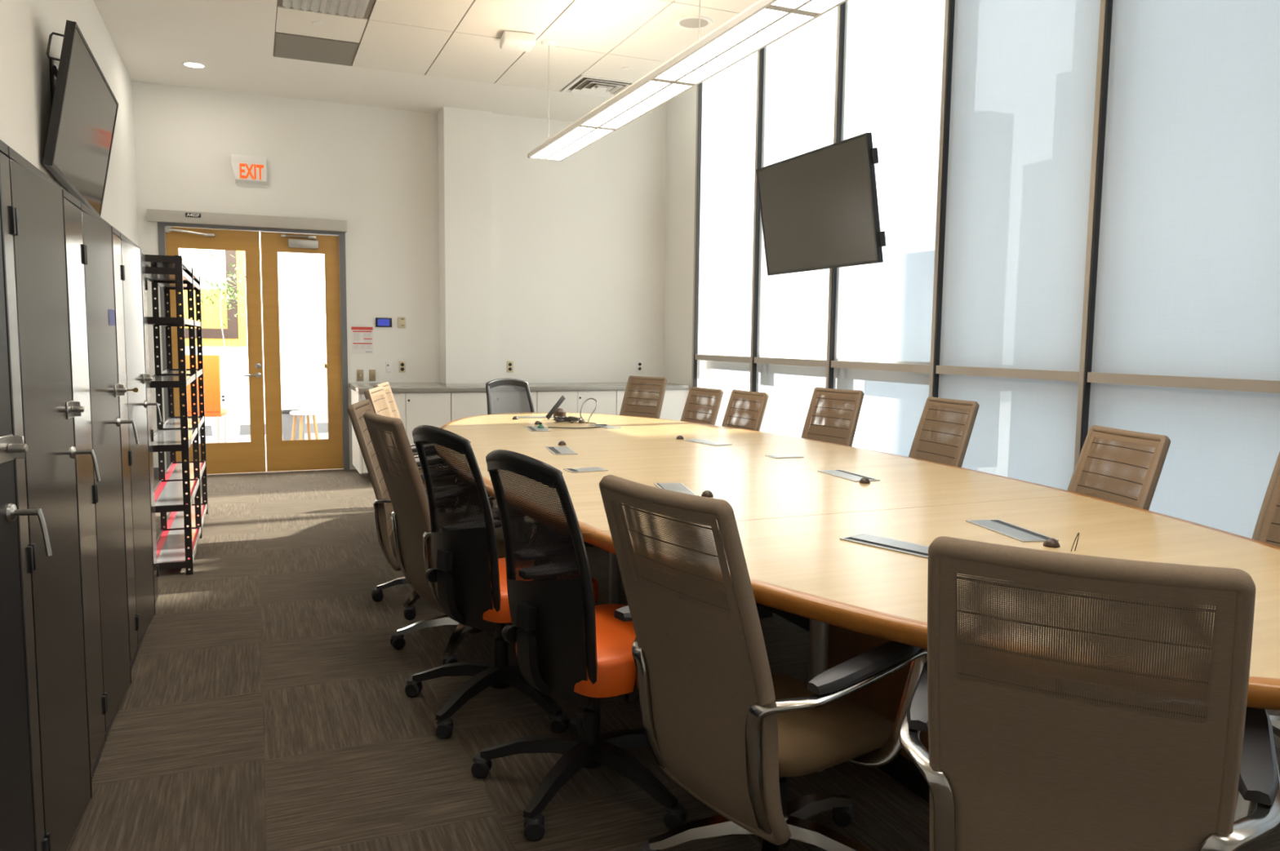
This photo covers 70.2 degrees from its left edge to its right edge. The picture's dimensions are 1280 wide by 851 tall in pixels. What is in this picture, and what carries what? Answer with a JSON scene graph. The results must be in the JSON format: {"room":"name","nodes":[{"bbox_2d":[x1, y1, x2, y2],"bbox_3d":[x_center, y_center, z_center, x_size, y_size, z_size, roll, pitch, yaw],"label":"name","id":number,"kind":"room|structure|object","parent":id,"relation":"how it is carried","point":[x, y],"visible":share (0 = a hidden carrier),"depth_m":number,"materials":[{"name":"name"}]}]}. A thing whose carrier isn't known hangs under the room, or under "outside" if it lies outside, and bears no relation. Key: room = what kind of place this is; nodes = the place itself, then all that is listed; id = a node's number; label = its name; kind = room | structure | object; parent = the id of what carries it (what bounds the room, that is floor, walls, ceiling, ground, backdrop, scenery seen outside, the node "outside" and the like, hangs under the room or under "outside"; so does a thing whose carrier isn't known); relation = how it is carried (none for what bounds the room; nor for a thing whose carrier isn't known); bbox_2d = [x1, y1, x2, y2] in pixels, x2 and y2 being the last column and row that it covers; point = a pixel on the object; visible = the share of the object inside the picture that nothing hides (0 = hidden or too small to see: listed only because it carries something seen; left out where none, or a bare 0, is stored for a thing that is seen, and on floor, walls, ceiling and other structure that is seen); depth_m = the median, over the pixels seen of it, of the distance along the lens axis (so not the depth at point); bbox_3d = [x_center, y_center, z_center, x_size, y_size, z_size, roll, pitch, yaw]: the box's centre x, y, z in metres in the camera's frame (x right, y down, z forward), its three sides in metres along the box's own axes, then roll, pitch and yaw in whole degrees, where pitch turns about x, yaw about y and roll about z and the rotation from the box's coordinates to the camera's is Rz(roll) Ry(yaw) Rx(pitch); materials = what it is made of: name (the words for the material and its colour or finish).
{"room":"conference room","nodes":[
{"label":"conference room","id":0,"kind":"room"},
{"bbox_2d":[0,0,138,246],"bbox_3d":[-2.372,-0.811,2.947,0.150,3.720,12.100,-2,6,-23],"label":"wall","id":1,"kind":"structure","parent":0,"point":[26,26],"depth_m":4.69,"materials":[{"name":"paint"}]},
{"bbox_2d":[48,58,58,108],"bbox_3d":[-3.096,-1.769,4.901,0.088,0.340,0.240,-2,6,-23],"label":"tv bracket","id":2,"kind":"object","parent":1,"relation":"attached to","point":[54,68],"visible":0.12,"depth_m":4.78,"materials":[{"name":"black metal"}]},
{"bbox_2d":[42,20,118,216],"bbox_3d":[-3.090,-1.637,5.052,0.178,0.844,1.285,-1,6,-21],"label":"television","id":3,"kind":"object","parent":2,"relation":"attached to","point":[84,110],"visible":0.93,"depth_m":4.86,"materials":[{"name":"black plastic"}]},
{"bbox_2d":[178,232,328,426],"bbox_3d":[-4.792,-1.688,12.498,8.000,3.600,0.150,-2,6,-23],"label":"wall","id":4,"kind":"structure","parent":0,"point":[301,276],"depth_m":12.46,"materials":[{"name":"paint"}]},
{"bbox_2d":[180,250,246,346],"bbox_3d":[-5.758,-1.825,11.964,1.050,1.550,0.050,-2,6,-23],"label":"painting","id":5,"kind":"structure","parent":4,"relation":"in","point":[234,332],"depth_m":12.08},
{"bbox_2d":[221,394,226,403],"bbox_3d":[-5.586,-0.364,12.206,0.080,0.120,0.009,-2,6,-23],"label":"wall outlet","id":6,"kind":"object","parent":4,"relation":"attached to","point":[223,396],"visible":0.82,"depth_m":12.21,"materials":[{"name":"white plastic"}]},
{"bbox_2d":[198,422,328,436],"bbox_3d":[-4.780,0.041,12.587,8.000,0.140,0.014,-2,6,-23],"label":"baseboard","id":7,"kind":"structure","parent":4,"relation":"attached to","point":[245,429],"depth_m":12.36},
{"bbox_2d":[132,81,685,471],"bbox_3d":[-1.929,-1.797,9.139,5.540,4.520,0.900,-2,6,-23],"label":"wall","id":8,"kind":"structure","parent":0,"point":[491,255],"depth_m":9.31,"materials":[{"name":"paint"}]},
{"bbox_2d":[153,467,159,478],"bbox_3d":[-4.566,0.446,8.572,0.101,0.100,0.012,-2,6,-23],"label":"baseboard","id":9,"kind":"structure","parent":8,"relation":"attached to","point":[156,473],"depth_m":8.57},
{"bbox_2d":[185,213,200,217],"bbox_3d":[-4.139,-1.949,8.434,0.130,0.038,0.008,-2,6,-23],"label":"room sign","id":10,"kind":"object","parent":8,"relation":"attached to","point":[187,215],"visible":1,"depth_m":8.43,"materials":[{"name":"black plastic"}]},
{"bbox_2d":[164,226,266,474],"bbox_3d":[-4.043,-0.695,8.700,0.808,2.336,0.117,-2,6,-23],"label":"door","id":11,"kind":"structure","parent":8,"relation":"in","point":[228,457],"depth_m":8.79,"materials":[{"name":"brown wood"}]},
{"bbox_2d":[146,208,346,232],"bbox_3d":[-3.703,-1.946,8.665,1.743,0.109,0.074,-2,6,-23],"label":"header","id":12,"kind":"object","parent":8,"relation":"attached to","point":[153,215],"depth_m":8.62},
{"bbox_2d":[231,154,266,184],"bbox_3d":[-3.700,-2.427,8.624,0.310,0.250,0.063,-2,6,-23],"label":"exit sign","id":13,"kind":"object","parent":8,"relation":"attached to","point":[246,169],"visible":1,"depth_m":8.61,"materials":[{"name":"white plastic"}]},
{"bbox_2d":[157,222,349,470],"bbox_3d":[-3.729,-0.730,8.893,1.652,2.400,0.162,-2,6,-23],"label":"trim","id":14,"kind":"structure","parent":8,"relation":"attached to","point":[161,226],"depth_m":9.03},
{"bbox_2d":[260,231,343,471],"bbox_3d":[-3.333,-0.714,9.008,0.719,2.332,0.103,-2,6,-23],"label":"door","id":15,"kind":"structure","parent":8,"relation":"in","point":[318,454],"depth_m":9.01,"materials":[{"name":"brown wood"}]},
{"bbox_2d":[356,369,363,381],"bbox_3d":[-2.829,-0.507,9.212,0.064,0.116,0.020,-2,6,-23],"label":"light switch","id":16,"kind":"object","parent":8,"relation":"attached to","point":[359,372],"visible":1,"depth_m":9.21,"materials":[{"name":"beige plastic"}]},
{"bbox_2d":[351,324,373,354],"bbox_3d":[-2.804,-0.868,9.195,0.214,0.292,0.004,-2,6,-23],"label":"notice","id":17,"kind":"object","parent":8,"relation":"attached to","point":[362,335],"visible":1,"depth_m":9.19,"materials":[{"name":"paper"}]},
{"bbox_2d":[368,369,375,381],"bbox_3d":[-2.722,-0.510,9.263,0.064,0.116,0.010,-2,6,-23],"label":"light switch","id":18,"kind":"object","parent":8,"relation":"attached to","point":[371,372],"visible":1,"depth_m":9.26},
{"bbox_2d":[375,317,391,327],"bbox_3d":[-2.603,-1.047,9.253,0.160,0.092,0.022,-2,6,-23],"label":"tablet","id":19,"kind":"object","parent":8,"relation":"attached to","point":[380,322],"visible":1,"depth_m":9.24,"materials":[{"name":"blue plastic"}]},
{"bbox_2d":[386,361,392,373],"bbox_3d":[-2.568,-0.600,9.320,0.062,0.116,0.008,-2,6,-23],"label":"outlet","id":20,"kind":"object","parent":8,"relation":"attached to","point":[388,364],"visible":1,"depth_m":9.32,"materials":[{"name":"white plastic"}]},
{"bbox_2d":[398,316,405,328],"bbox_3d":[-2.437,-1.057,9.319,0.070,0.108,0.028,-2,6,-23],"label":"thermostat","id":21,"kind":"object","parent":8,"relation":"attached to","point":[402,321],"visible":1,"depth_m":9.31,"materials":[{"name":"beige plastic"}]},
{"bbox_2d":[399,361,405,373],"bbox_3d":[-2.446,-0.603,9.372,0.065,0.117,0.009,-2,6,-23],"label":"wall outlet","id":22,"kind":"object","parent":8,"relation":"attached to","point":[402,364],"visible":1,"depth_m":9.37,"materials":[{"name":"beige plastic"}]},
{"bbox_2d":[506,361,513,373],"bbox_3d":[-1.361,-0.615,9.543,0.070,0.120,0.009,-2,6,-23],"label":"wall outlet","id":23,"kind":"object","parent":8,"relation":"attached to","point":[509,364],"visible":1,"depth_m":9.54,"materials":[{"name":"beige plastic"}]},
{"bbox_2d":[636,360,642,372],"bbox_3d":[-0.002,-0.656,10.117,0.070,0.123,0.009,-2,6,-23],"label":"wall outlet","id":24,"kind":"object","parent":8,"relation":"attached to","point":[639,363],"visible":1,"depth_m":10.11,"materials":[{"name":"white plastic"}]},
{"bbox_2d":[681,85,696,417],"bbox_3d":[0.527,-1.778,9.555,0.036,4.460,0.258,-2,6,-23],"label":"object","id":25,"kind":"structure","parent":8,"relation":"attached to","point":[691,95],"depth_m":9.53,"materials":[{"name":"paint"}]},
{"bbox_2d":[93,0,758,122],"bbox_3d":[0.273,-3.086,3.845,5.540,0.900,11.800,-2,6,-23],"label":"ceiling","id":26,"kind":"structure","parent":0,"point":[416,55],"depth_m":7.16,"materials":[{"name":"paint"}]},
{"bbox_2d":[181,61,206,68],"bbox_3d":[-3.764,-3.043,7.686,0.190,0.006,0.190,-2,6,-23],"label":"recessed light","id":27,"kind":"object","parent":26,"relation":"in","point":[188,64],"visible":1,"depth_m":7.68,"materials":[{"name":"white plastic"}]},
{"bbox_2d":[273,31,359,66],"bbox_3d":[-2.587,-2.995,7.254,0.604,0.016,0.652,-2,6,-23],"label":"ceiling vent","id":28,"kind":"object","parent":26,"relation":"in","point":[287,46],"visible":1,"depth_m":7.22,"materials":[{"name":"metal"}]},
{"bbox_2d":[311,21,323,25],"bbox_3d":[-2.342,-2.926,6.623,0.080,0.006,0.080,-2,6,-23],"label":"sprinkler cover","id":29,"kind":"object","parent":26,"relation":"attached to","point":[316,23],"visible":1,"depth_m":6.61,"materials":[{"name":"white plastic"}]},
{"bbox_2d":[277,0,374,19],"bbox_3d":[-2.111,-2.878,6.137,0.600,0.028,0.610,-2,6,-23],"label":"ceiling vent","id":30,"kind":"object","parent":26,"relation":"attached to","point":[360,9],"depth_m":6.27,"materials":[{"name":"metal"}]},
{"bbox_2d":[499,31,535,52],"bbox_3d":[-0.924,-2.897,6.869,0.240,0.076,0.240,-1,6,-17],"label":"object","id":31,"kind":"object","parent":26,"relation":"attached to","point":[509,40],"visible":1,"depth_m":6.78,"materials":[{"name":"white plastic"}]},
{"bbox_2d":[560,75,633,98],"bbox_3d":[-0.348,-3.083,8.242,0.580,0.069,0.580,-2,6,-23],"label":"ceiling vent","id":32,"kind":"object","parent":26,"relation":"in","point":[601,91],"visible":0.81,"depth_m":8.26,"materials":[{"name":"white plastic"}]},
{"bbox_2d":[527,0,848,160],"bbox_3d":[0.663,-2.194,3.830,0.280,0.860,7.217,-2,6,-23],"label":"pendant light","id":33,"kind":"object","parent":26,"relation":"hanging from","point":[763,23],"visible":1,"depth_m":4.73,"materials":[{"name":"white plastic"}]},
{"bbox_2d":[532,127,592,157],"bbox_3d":[-0.577,-2.057,6.607,0.112,0.008,1.145,-2,6,-23],"label":"diffuser","id":34,"kind":"object","parent":33,"relation":"attached to","point":[569,135],"depth_m":6.57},
{"bbox_2d":[548,128,609,159],"bbox_3d":[-0.459,-2.060,6.657,0.112,0.008,1.145,-2,6,-23],"label":"diffuser","id":35,"kind":"object","parent":33,"relation":"attached to","point":[590,136],"depth_m":6.61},
{"bbox_2d":[583,80,666,125],"bbox_3d":[-0.109,-1.946,5.508,0.112,0.008,1.145,-2,6,-23],"label":"diffuser","id":36,"kind":"object","parent":33,"relation":"attached to","point":[641,91],"depth_m":5.44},
{"bbox_2d":[603,84,688,127],"bbox_3d":[0.009,-1.950,5.558,0.112,0.008,1.145,-2,6,-23],"label":"diffuser","id":37,"kind":"object","parent":33,"relation":"attached to","point":[664,93],"depth_m":5.49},
{"bbox_2d":[657,8,784,79],"bbox_3d":[0.359,-1.836,4.409,0.112,0.008,1.145,-2,6,-23],"label":"diffuser","id":38,"kind":"object","parent":33,"relation":"attached to","point":[751,22],"depth_m":4.32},
{"bbox_2d":[680,13,809,81],"bbox_3d":[0.477,-1.840,4.458,0.112,0.008,1.145,-2,6,-23],"label":"diffuser","id":39,"kind":"object","parent":33,"relation":"attached to","point":[784,24],"depth_m":4.37,"materials":[{"name":"plastic"}]},
{"bbox_2d":[774,0,804,6],"bbox_3d":[0.828,-1.726,3.309,0.112,0.008,1.145,-2,6,-23],"label":"diffuser","id":40,"kind":"object","parent":33,"relation":"attached to","point":[777,2],"depth_m":3.82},
{"bbox_2d":[802,0,838,10],"bbox_3d":[0.945,-1.729,3.359,0.112,0.008,1.145,-2,6,-23],"label":"diffuser","id":41,"kind":"object","parent":33,"relation":"attached to","point":[807,5],"depth_m":3.83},
{"bbox_2d":[675,15,712,30],"bbox_3d":[0.384,-2.880,6.511,0.270,0.012,0.270,-2,6,-23],"label":"ceiling speaker","id":42,"kind":"object","parent":26,"relation":"attached to","point":[688,22],"visible":0.95,"depth_m":6.50,"materials":[{"name":"white plastic"}]},
{"bbox_2d":[679,17,708,27],"bbox_3d":[0.384,-2.881,6.511,0.224,0.007,0.224,-2,6,-23],"label":"grille","id":43,"kind":"object","parent":42,"relation":"attached to","point":[683,22],"depth_m":6.50,"materials":[{"name":"fabric"}]},
{"bbox_2d":[66,432,1279,850],"bbox_3d":[-1.741,0.886,5.460,8.000,0.120,16.000,-2,6,-23],"label":"floor","id":44,"kind":"structure","parent":0,"point":[266,706],"depth_m":3.17,"materials":[{"name":"carpet"}]},
{"bbox_2d":[0,139,52,850],"bbox_3d":[-1.346,0.317,1.574,0.587,1.760,0.904,-2,6,-23],"label":"storage cabinet","id":45,"kind":"object","parent":44,"relation":"on","point":[21,804],"visible":1,"depth_m":1.63,"materials":[{"name":"black metal"}]},
{"bbox_2d":[6,146,106,850],"bbox_3d":[-1.723,0.233,2.400,0.540,1.760,0.904,-2,6,-23],"label":"storage cabinet","id":46,"kind":"object","parent":44,"relation":"on","point":[50,251],"visible":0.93,"depth_m":2.30,"materials":[{"name":"black metal"}]},
{"bbox_2d":[79,202,138,742],"bbox_3d":[-2.077,0.150,3.237,0.545,1.760,0.904,-2,6,-23],"label":"storage cabinet","id":47,"kind":"object","parent":44,"relation":"on","point":[104,273],"visible":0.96,"depth_m":3.13,"materials":[{"name":"black metal"}]},
{"bbox_2d":[119,232,161,651],"bbox_3d":[-2.435,0.066,4.072,0.540,1.760,0.904,-2,6,-23],"label":"storage cabinet","id":48,"kind":"object","parent":44,"relation":"on","point":[135,283],"visible":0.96,"depth_m":3.96,"materials":[{"name":"black metal"}]},
{"bbox_2d":[143,254,208,575],"bbox_3d":[-3.012,-0.129,5.919,0.240,1.785,1.940,-2,6,-23],"label":"shelving rack","id":49,"kind":"object","parent":44,"relation":"on","point":[176,490],"visible":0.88,"depth_m":5.80,"materials":[{"name":"black"}]},
{"bbox_2d":[183,355,227,443],"bbox_3d":[-5.169,-0.275,10.697,0.520,1.118,0.512,-1,6,-15],"label":"chair","id":50,"kind":"object","parent":44,"relation":"on","point":[211,363],"visible":0.31,"depth_m":10.51,"materials":[{"name":"plastic"}]},
{"bbox_2d":[191,253,246,443],"bbox_3d":[-5.114,-0.927,11.171,0.779,2.327,0.690,-2,6,-23],"label":"plant","id":51,"kind":"object","parent":44,"relation":"on","point":[233,418],"visible":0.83,"depth_m":11.12,"materials":[{"name":"green plant"}]},
{"bbox_2d":[281,409,306,440],"bbox_3d":[-4.486,-0.002,11.788,0.336,0.385,0.336,-2,6,-23],"label":"waste bin","id":52,"kind":"object","parent":44,"relation":"on","point":[286,419],"visible":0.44,"depth_m":11.67,"materials":[{"name":"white plastic"}]},
{"bbox_2d":[289,410,319,439],"bbox_3d":[-4.082,0.042,11.091,0.340,0.442,0.340,-2,6,-23],"label":"wooden stool","id":53,"kind":"object","parent":44,"relation":"on","point":[295,413],"visible":0.89,"depth_m":11.07,"materials":[{"name":"white wood"}]},
{"bbox_2d":[351,389,450,475],"bbox_3d":[-2.302,0.083,8.770,0.840,0.838,0.669,-2,6,-23],"label":"base cabinet","id":54,"kind":"object","parent":44,"relation":"on","point":[415,409],"visible":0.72,"depth_m":8.50,"materials":[{"name":"white laminate"}]},
{"bbox_2d":[348,382,688,393],"bbox_3d":[-1.216,-0.404,9.363,3.326,0.044,1.019,-2,6,-23],"label":"countertop","id":55,"kind":"structure","parent":54,"relation":"on","point":[360,388],"depth_m":8.99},
{"bbox_2d":[346,399,475,620],"bbox_3d":[-1.082,0.393,4.657,0.719,1.029,0.676,0,5,-7],"label":"chair","id":56,"kind":"object","parent":44,"relation":"on","point":[383,507],"visible":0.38,"depth_m":4.41,"materials":[{"name":"fabric"}]},
{"bbox_2d":[373,382,466,512],"bbox_3d":[-1.403,0.231,6.244,0.764,1.042,0.678,0,5,-3],"label":"chair","id":57,"kind":"object","parent":44,"relation":"on","point":[386,386],"visible":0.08,"depth_m":6.31,"materials":[{"name":"fabric"}]},
{"bbox_2d":[364,386,479,510],"bbox_3d":[-1.242,0.299,5.487,0.765,1.054,0.708,0,5,-6],"label":"chair","id":58,"kind":"object","parent":44,"relation":"on","point":[381,401],"visible":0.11,"depth_m":5.43,"materials":[{"name":"fabric"}]},
{"bbox_2d":[363,410,539,665],"bbox_3d":[-0.780,0.456,3.982,0.767,1.038,0.692,-3,6,-32],"label":"chair","id":59,"kind":"object","parent":44,"relation":"on","point":[410,517],"visible":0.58,"depth_m":3.79,"materials":[{"name":"fabric"}]},
{"bbox_2d":[450,391,536,422],"bbox_3d":[-1.528,0.061,9.097,0.840,0.838,0.669,-2,6,-23],"label":"base cabinet","id":60,"kind":"object","parent":44,"relation":"on","point":[468,404],"visible":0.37,"depth_m":8.69,"materials":[{"name":"white laminate"}]},
{"bbox_2d":[404,425,598,739],"bbox_3d":[-0.489,0.513,3.330,0.692,1.055,0.696,-4,7,-43],"label":"chair","id":61,"kind":"object","parent":44,"relation":"on","point":[473,592],"visible":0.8,"depth_m":3.17,"materials":[{"name":"fabric"}]},
{"bbox_2d":[485,378,534,507],"bbox_3d":[-0.988,0.133,7.457,0.692,1.017,0.696,6,8,43],"label":"chair","id":62,"kind":"object","parent":44,"relation":"on","point":[498,383],"visible":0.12,"depth_m":7.63,"materials":[{"name":"fabric"}]},
{"bbox_2d":[536,390,616,415],"bbox_3d":[-0.755,0.039,9.425,0.840,0.838,0.669,-2,6,-23],"label":"base cabinet","id":63,"kind":"object","parent":44,"relation":"on","point":[573,402],"visible":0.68,"depth_m":9.11,"materials":[{"name":"white laminate"}]},
{"bbox_2d":[471,449,687,841],"bbox_3d":[-0.119,0.580,2.715,0.692,1.047,0.696,-5,8,-45],"label":"chair","id":64,"kind":"object","parent":44,"relation":"on","point":[569,650],"visible":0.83,"depth_m":2.56,"materials":[{"name":"fabric"}]},
{"bbox_2d":[619,375,666,418],"bbox_3d":[-0.166,0.091,7.963,0.764,1.024,0.678,-4,7,-42],"label":"chair","id":65,"kind":"object","parent":44,"relation":"on","point":[627,409],"visible":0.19,"depth_m":8.16,"materials":[{"name":"fabric"}]},
{"bbox_2d":[616,389,690,421],"bbox_3d":[0.018,0.017,9.752,0.840,0.838,0.669,-2,6,-23],"label":"base cabinet","id":66,"kind":"object","parent":44,"relation":"on","point":[674,400],"visible":0.09,"depth_m":9.50,"materials":[{"name":"white laminate"}]},
{"bbox_2d":[691,82,702,417],"bbox_3d":[0.598,-1.763,9.411,0.073,4.460,0.043,-2,6,-23],"label":"trim","id":67,"kind":"structure","parent":44,"relation":"on","point":[699,87],"depth_m":9.37,"materials":[{"name":"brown metal"}]},
{"bbox_2d":[680,386,723,425],"bbox_3d":[0.233,0.194,7.201,0.764,0.972,0.678,-2,6,-25],"label":"chair","id":68,"kind":"object","parent":44,"relation":"on","point":[691,406],"visible":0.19,"depth_m":7.33,"materials":[{"name":"fabric"}]},
{"bbox_2d":[694,51,757,426],"bbox_3d":[0.918,-1.705,8.839,0.191,4.460,1.259,-2,6,-23],"label":"window","id":69,"kind":"structure","parent":44,"relation":"on","point":[729,97],"depth_m":8.84,"materials":[{"name":"white glass"}]},
{"bbox_2d":[721,389,768,431],"bbox_3d":[0.504,0.252,6.543,0.730,0.989,0.679,-2,6,-26],"label":"chair","id":70,"kind":"object","parent":44,"relation":"on","point":[747,397],"visible":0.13,"depth_m":6.66,"materials":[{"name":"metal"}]},
{"bbox_2d":[749,48,764,427],"bbox_3d":[1.072,-1.652,8.298,0.073,4.460,0.043,-2,6,-23],"label":"trim","id":71,"kind":"structure","parent":44,"relation":"on","point":[760,69],"depth_m":8.26,"materials":[{"name":"brown metal"}]},
{"bbox_2d":[599,475,927,850],"bbox_3d":[0.310,0.632,2.311,0.764,1.030,0.678,-3,6,-32],"label":"chair","id":72,"kind":"object","parent":44,"relation":"on","point":[730,731],"visible":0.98,"depth_m":2.11,"materials":[{"name":"beige fabric"}]},
{"bbox_2d":[800,387,864,446],"bbox_3d":[1.072,0.277,6.106,0.764,1.034,0.678,-2,6,-28],"label":"chair","id":73,"kind":"object","parent":44,"relation":"on","point":[836,433],"visible":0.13,"depth_m":6.24,"materials":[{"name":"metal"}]},
{"bbox_2d":[434,412,1279,803],"bbox_3d":[0.295,0.532,4.654,2.370,0.785,6.400,-2,6,-23],"label":"conference table","id":74,"kind":"object","parent":44,"relation":"on","point":[851,599],"depth_m":3.18,"materials":[{"name":"brown wood"}]},
{"bbox_2d":[516,416,553,418],"bbox_3d":[-0.809,-0.065,7.071,0.300,0.004,0.140,-1,6,-13],"label":"table power outlet","id":75,"kind":"object","parent":74,"relation":"on","point":[518,417],"visible":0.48,"depth_m":7.04,"materials":[{"name":"silver metal"}]},
{"bbox_2d":[524,426,551,431],"bbox_3d":[-0.696,0.022,6.179,0.130,0.004,0.330,-1,6,-15],"label":"table power outlet","id":76,"kind":"object","parent":74,"relation":"on","point":[532,428],"visible":0.82,"depth_m":6.15,"materials":[{"name":"silver metal"}]},
{"bbox_2d":[545,395,566,419],"bbox_3d":[-0.645,-0.133,6.855,0.202,0.185,0.100,-4,7,-43],"label":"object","id":77,"kind":"object","parent":74,"relation":"on","point":[555,411],"visible":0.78,"depth_m":6.85,"materials":[{"name":"black plastic"}]},
{"bbox_2d":[545,446,577,455],"bbox_3d":[-0.434,0.137,5.003,0.125,0.004,0.340,-1,6,-14],"label":"table power outlet","id":78,"kind":"object","parent":74,"relation":"on","point":[556,451],"visible":1,"depth_m":4.99,"materials":[{"name":"silver metal"}]},
{"bbox_2d":[547,422,607,428],"bbox_3d":[-0.398,0.002,6.377,0.284,0.013,0.502,3,6,24],"label":"cable","id":79,"kind":"object","parent":74,"relation":"on","point":[584,422],"visible":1,"depth_m":6.27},
{"bbox_2d":[563,466,608,473],"bbox_3d":[-0.256,0.208,4.278,0.180,0.004,0.115,-2,6,-26],"label":"table power outlet","id":80,"kind":"object","parent":74,"relation":"on","point":[594,468],"visible":1,"depth_m":4.27,"materials":[{"name":"silver metal"}]},
{"bbox_2d":[579,398,597,422],"bbox_3d":[-0.397,-0.119,6.837,0.102,0.162,0.252,2,6,17],"label":"cable","id":81,"kind":"object","parent":74,"relation":"on","point":[588,398],"visible":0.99,"depth_m":6.85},
{"bbox_2d":[587,424,621,428],"bbox_3d":[-0.251,0.005,6.410,0.110,0.004,0.300,-2,6,-29],"label":"table power outlet","id":82,"kind":"object","parent":74,"relation":"on","point":[595,425],"visible":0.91,"depth_m":6.38,"materials":[{"name":"silver metal"}]},
{"bbox_2d":[653,483,697,495],"bbox_3d":[0.145,0.264,3.745,0.120,0.004,0.330,0,6,-9],"label":"table power outlet","id":83,"kind":"object","parent":74,"relation":"on","point":[677,487],"visible":0.54,"depth_m":3.78,"materials":[{"name":"silver metal"}]},
{"bbox_2d":[682,439,732,446],"bbox_3d":[0.403,0.101,5.486,0.120,0.004,0.330,-3,6,-33],"label":"table power outlet","id":84,"kind":"object","parent":74,"relation":"on","point":[697,441],"visible":1,"depth_m":5.46,"materials":[{"name":"silver metal"}]},
{"bbox_2d":[764,454,804,458],"bbox_3d":[0.771,0.164,4.864,0.170,0.004,0.115,-1,6,-19],"label":"table power outlet","id":85,"kind":"object","parent":74,"relation":"on","point":[775,456],"visible":1,"depth_m":4.84,"materials":[{"name":"silver metal"}]},
{"bbox_2d":[817,470,879,481],"bbox_3d":[0.958,0.230,4.197,0.125,0.004,0.330,-1,6,-19],"label":"table power outlet","id":86,"kind":"object","parent":74,"relation":"on","point":[839,473],"visible":0.93,"depth_m":4.19,"materials":[{"name":"silver metal"}]},
{"bbox_2d":[840,533,928,558],"bbox_3d":[0.782,0.365,2.760,0.125,0.004,0.340,-4,7,-40],"label":"table power outlet","id":87,"kind":"object","parent":74,"relation":"on","point":[922,551],"visible":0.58,"depth_m":2.77,"materials":[{"name":"silver metal"}]},
{"bbox_2d":[965,519,1058,542],"bbox_3d":[1.223,0.346,3.011,0.125,0.004,0.330,0,6,-11],"label":"table power outlet","id":88,"kind":"object","parent":74,"relation":"on","point":[1011,531],"visible":0.91,"depth_m":3.00,"materials":[{"name":"silver metal"}]},
{"bbox_2d":[831,0,945,457],"bbox_3d":[1.866,-1.482,6.613,0.191,4.460,1.259,-2,6,-23],"label":"window","id":89,"kind":"structure","parent":44,"relation":"on","point":[894,49],"depth_m":6.54,"materials":[{"name":"white glass"}]},
{"bbox_2d":[927,0,955,439],"bbox_3d":[2.020,-1.429,6.071,0.073,4.460,0.043,-2,6,-23],"label":"window mullion","id":90,"kind":"structure","parent":44,"relation":"on","point":[949,13],"depth_m":6.04,"materials":[{"name":"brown metal"}]},
{"bbox_2d":[908,396,979,467],"bbox_3d":[1.483,0.367,5.216,0.765,1.034,0.695,-1,6,-17],"label":"chair","id":91,"kind":"object","parent":44,"relation":"on","point":[950,453],"visible":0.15,"depth_m":5.28,"materials":[{"name":"fabric"}]},
{"bbox_2d":[935,0,1100,490],"bbox_3d":[2.340,-1.370,5.500,0.191,4.460,1.259,-2,6,-23],"label":"window","id":92,"kind":"structure","parent":44,"relation":"on","point":[1023,92],"depth_m":5.48,"materials":[{"name":"white glass"}]},
{"bbox_2d":[898,536,1279,850],"bbox_3d":[0.834,0.686,1.785,0.700,1.034,0.765,4,6,29],"label":"chair","id":93,"kind":"object","parent":44,"relation":"on","point":[1003,768],"visible":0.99,"depth_m":1.50,"materials":[{"name":"fabric"}]},
{"bbox_2d":[1073,0,1113,484],"bbox_3d":[2.494,-1.317,4.958,0.073,4.460,0.043,-2,6,-23],"label":"window mullion","id":94,"kind":"structure","parent":44,"relation":"on","point":[1106,6],"depth_m":4.96,"materials":[{"name":"brown metal"}]},
{"bbox_2d":[1053,425,1170,700],"bbox_3d":[1.669,0.523,3.736,0.764,1.009,0.678,0,5,-5],"label":"chair","id":95,"kind":"object","parent":44,"relation":"on","point":[1122,457],"visible":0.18,"depth_m":3.75,"materials":[{"name":"fabric"}]},
{"bbox_2d":[1084,0,1279,538],"bbox_3d":[2.814,-1.259,4.387,0.191,4.460,1.259,-2,6,-23],"label":"window","id":96,"kind":"structure","parent":44,"relation":"on","point":[1186,343],"depth_m":4.47,"materials":[{"name":"white glass"}]},
{"bbox_2d":[1133,451,1279,749],"bbox_3d":[2.075,0.575,2.994,0.764,1.054,0.678,-1,6,-14],"label":"chair","id":97,"kind":"object","parent":44,"relation":"on","point":[1267,529],"visible":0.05,"depth_m":3.25,"materials":[{"name":"fabric"}]},
{"bbox_2d":[753,6,837,437],"bbox_3d":[1.392,-1.594,7.726,0.191,4.460,1.259,-2,6,-23],"label":"window","id":98,"kind":"structure","parent":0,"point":[800,66],"depth_m":7.74,"materials":[{"name":"white glass"}]},
{"bbox_2d":[825,2,845,424],"bbox_3d":[1.546,-1.540,7.184,0.073,4.460,0.043,-2,6,-23],"label":"trim","id":99,"kind":"structure","parent":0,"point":[842,8],"depth_m":7.09,"materials":[{"name":"brown metal"}]},
{"bbox_3d":[1.370,-1.597,7.024,0.371,0.400,0.420,-2,6,-23],"label":"tv bracket","id":100,"kind":"object","parent":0,"visible":0},
{"bbox_2d":[755,132,885,275],"bbox_3d":[1.290,-1.568,6.677,0.190,0.841,1.473,-2,6,-22],"label":"television","id":101,"kind":"object","parent":100,"relation":"attached to","point":[819,208],"visible":1,"depth_m":6.54,"materials":[{"name":"black plastic"}]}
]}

